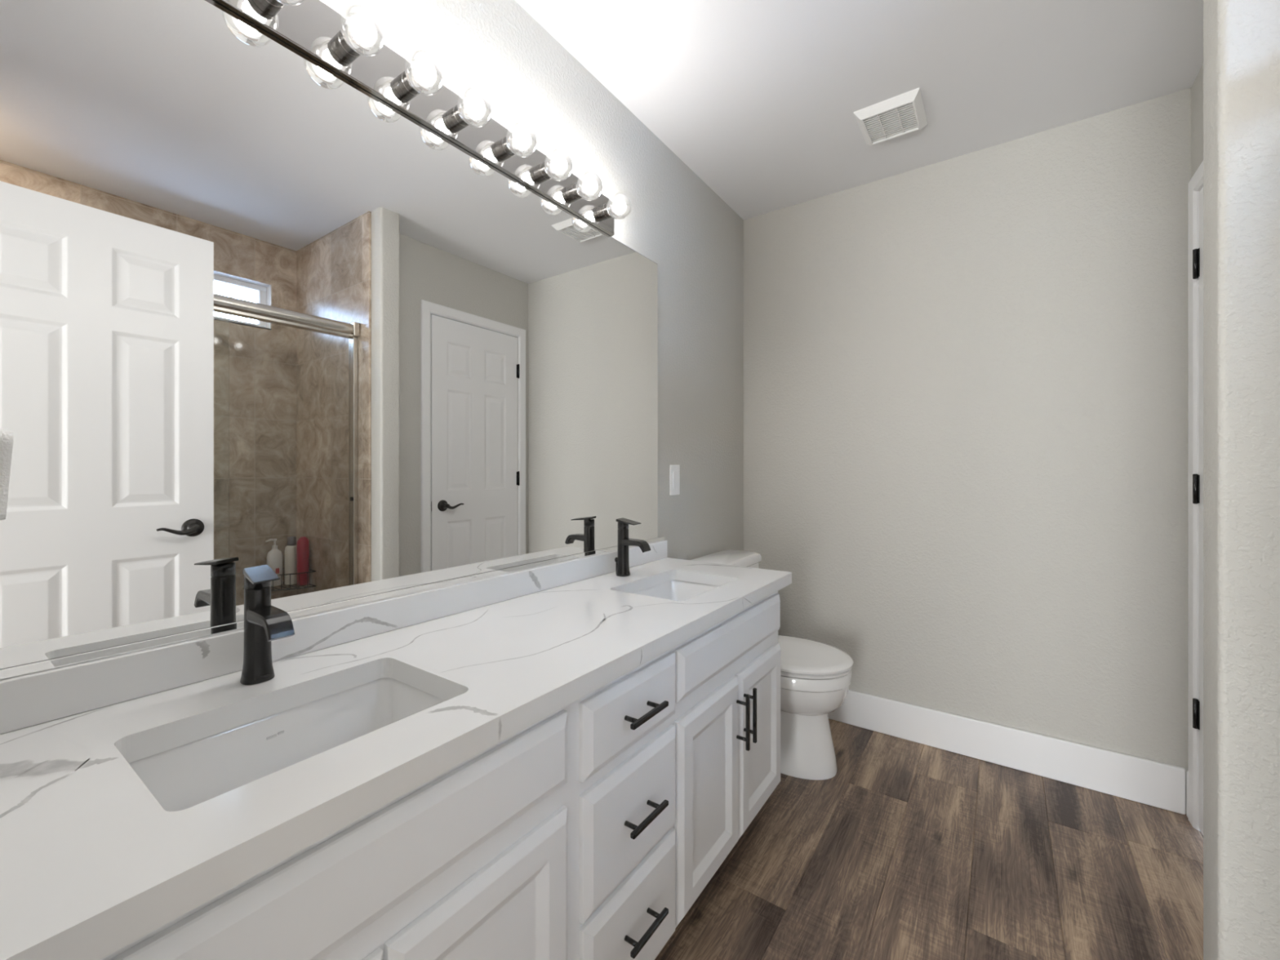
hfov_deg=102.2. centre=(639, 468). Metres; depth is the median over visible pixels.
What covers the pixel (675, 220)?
wall
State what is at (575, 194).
socket
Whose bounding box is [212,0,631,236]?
vanity light
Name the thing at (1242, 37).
wall
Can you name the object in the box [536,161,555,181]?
socket
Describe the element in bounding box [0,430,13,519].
hand towel
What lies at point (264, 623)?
faucet
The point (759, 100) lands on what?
ceiling
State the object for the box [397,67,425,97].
socket
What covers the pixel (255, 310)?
mirror
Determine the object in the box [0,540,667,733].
backsplash
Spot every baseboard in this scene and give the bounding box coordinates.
[827,689,1185,814]
[1186,770,1188,817]
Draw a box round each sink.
[128,677,445,811]
[633,580,719,601]
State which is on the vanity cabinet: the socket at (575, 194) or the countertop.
the countertop
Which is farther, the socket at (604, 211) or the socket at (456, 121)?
the socket at (604, 211)
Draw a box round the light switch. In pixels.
[669,465,679,495]
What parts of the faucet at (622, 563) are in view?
lift rod, lever, spout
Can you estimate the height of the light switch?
0.121 m
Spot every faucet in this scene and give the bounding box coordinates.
[240,564,294,684]
[614,517,650,576]
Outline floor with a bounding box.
[654,718,1203,959]
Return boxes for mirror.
[0,0,664,679]
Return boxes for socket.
[258,0,284,11]
[334,25,365,59]
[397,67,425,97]
[449,102,473,128]
[498,135,519,158]
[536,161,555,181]
[568,182,586,200]
[599,202,615,219]
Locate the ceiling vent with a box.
[853,87,927,145]
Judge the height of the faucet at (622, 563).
0.184 m
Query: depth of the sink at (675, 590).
1.74 m
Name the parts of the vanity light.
bulb, bulb, bulb, bulb, bulb, bulb, bulb, bulb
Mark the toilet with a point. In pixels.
(815, 677)
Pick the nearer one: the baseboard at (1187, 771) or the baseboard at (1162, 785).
the baseboard at (1187, 771)
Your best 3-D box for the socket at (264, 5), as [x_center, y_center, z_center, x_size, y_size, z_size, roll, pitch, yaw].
[-0.649,-0.840,0.909,0.032,0.045,0.045,0,0,35]
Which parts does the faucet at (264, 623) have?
lever, spout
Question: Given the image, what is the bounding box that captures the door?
[1192,186,1203,835]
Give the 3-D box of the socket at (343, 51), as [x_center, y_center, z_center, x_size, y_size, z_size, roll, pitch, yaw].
[-0.572,-0.840,1.020,0.032,0.045,0.045,0,0,35]
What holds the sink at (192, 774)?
in the countertop
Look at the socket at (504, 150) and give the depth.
1.34 m
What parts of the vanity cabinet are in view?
door, door, drawer, drawer, drawer, handle, handle, handle, door, handle, handle, door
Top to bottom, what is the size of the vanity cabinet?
0.776 m
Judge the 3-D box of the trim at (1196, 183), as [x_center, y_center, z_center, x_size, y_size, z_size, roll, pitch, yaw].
[1.643,0.105,1.366,0.114,2.113,0.774,0,0,35]
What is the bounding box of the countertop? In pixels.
[0,557,791,959]
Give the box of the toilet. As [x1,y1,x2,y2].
[690,550,853,780]
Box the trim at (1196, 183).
[1188,160,1203,831]
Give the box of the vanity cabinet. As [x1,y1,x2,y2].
[100,591,780,959]
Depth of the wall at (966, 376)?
2.04 m
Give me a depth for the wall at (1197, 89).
1.68 m
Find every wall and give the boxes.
[320,0,743,559]
[743,87,1191,813]
[1191,63,1203,831]
[1203,0,1279,959]
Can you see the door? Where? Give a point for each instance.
(1197, 254)
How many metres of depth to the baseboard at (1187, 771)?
1.72 m
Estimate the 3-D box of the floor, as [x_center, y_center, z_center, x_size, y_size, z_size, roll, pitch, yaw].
[-0.388,1.172,-0.687,2.370,0.020,6.630,0,0,35]
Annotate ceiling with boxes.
[515,0,1203,219]
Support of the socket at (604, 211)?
attached to the vanity light

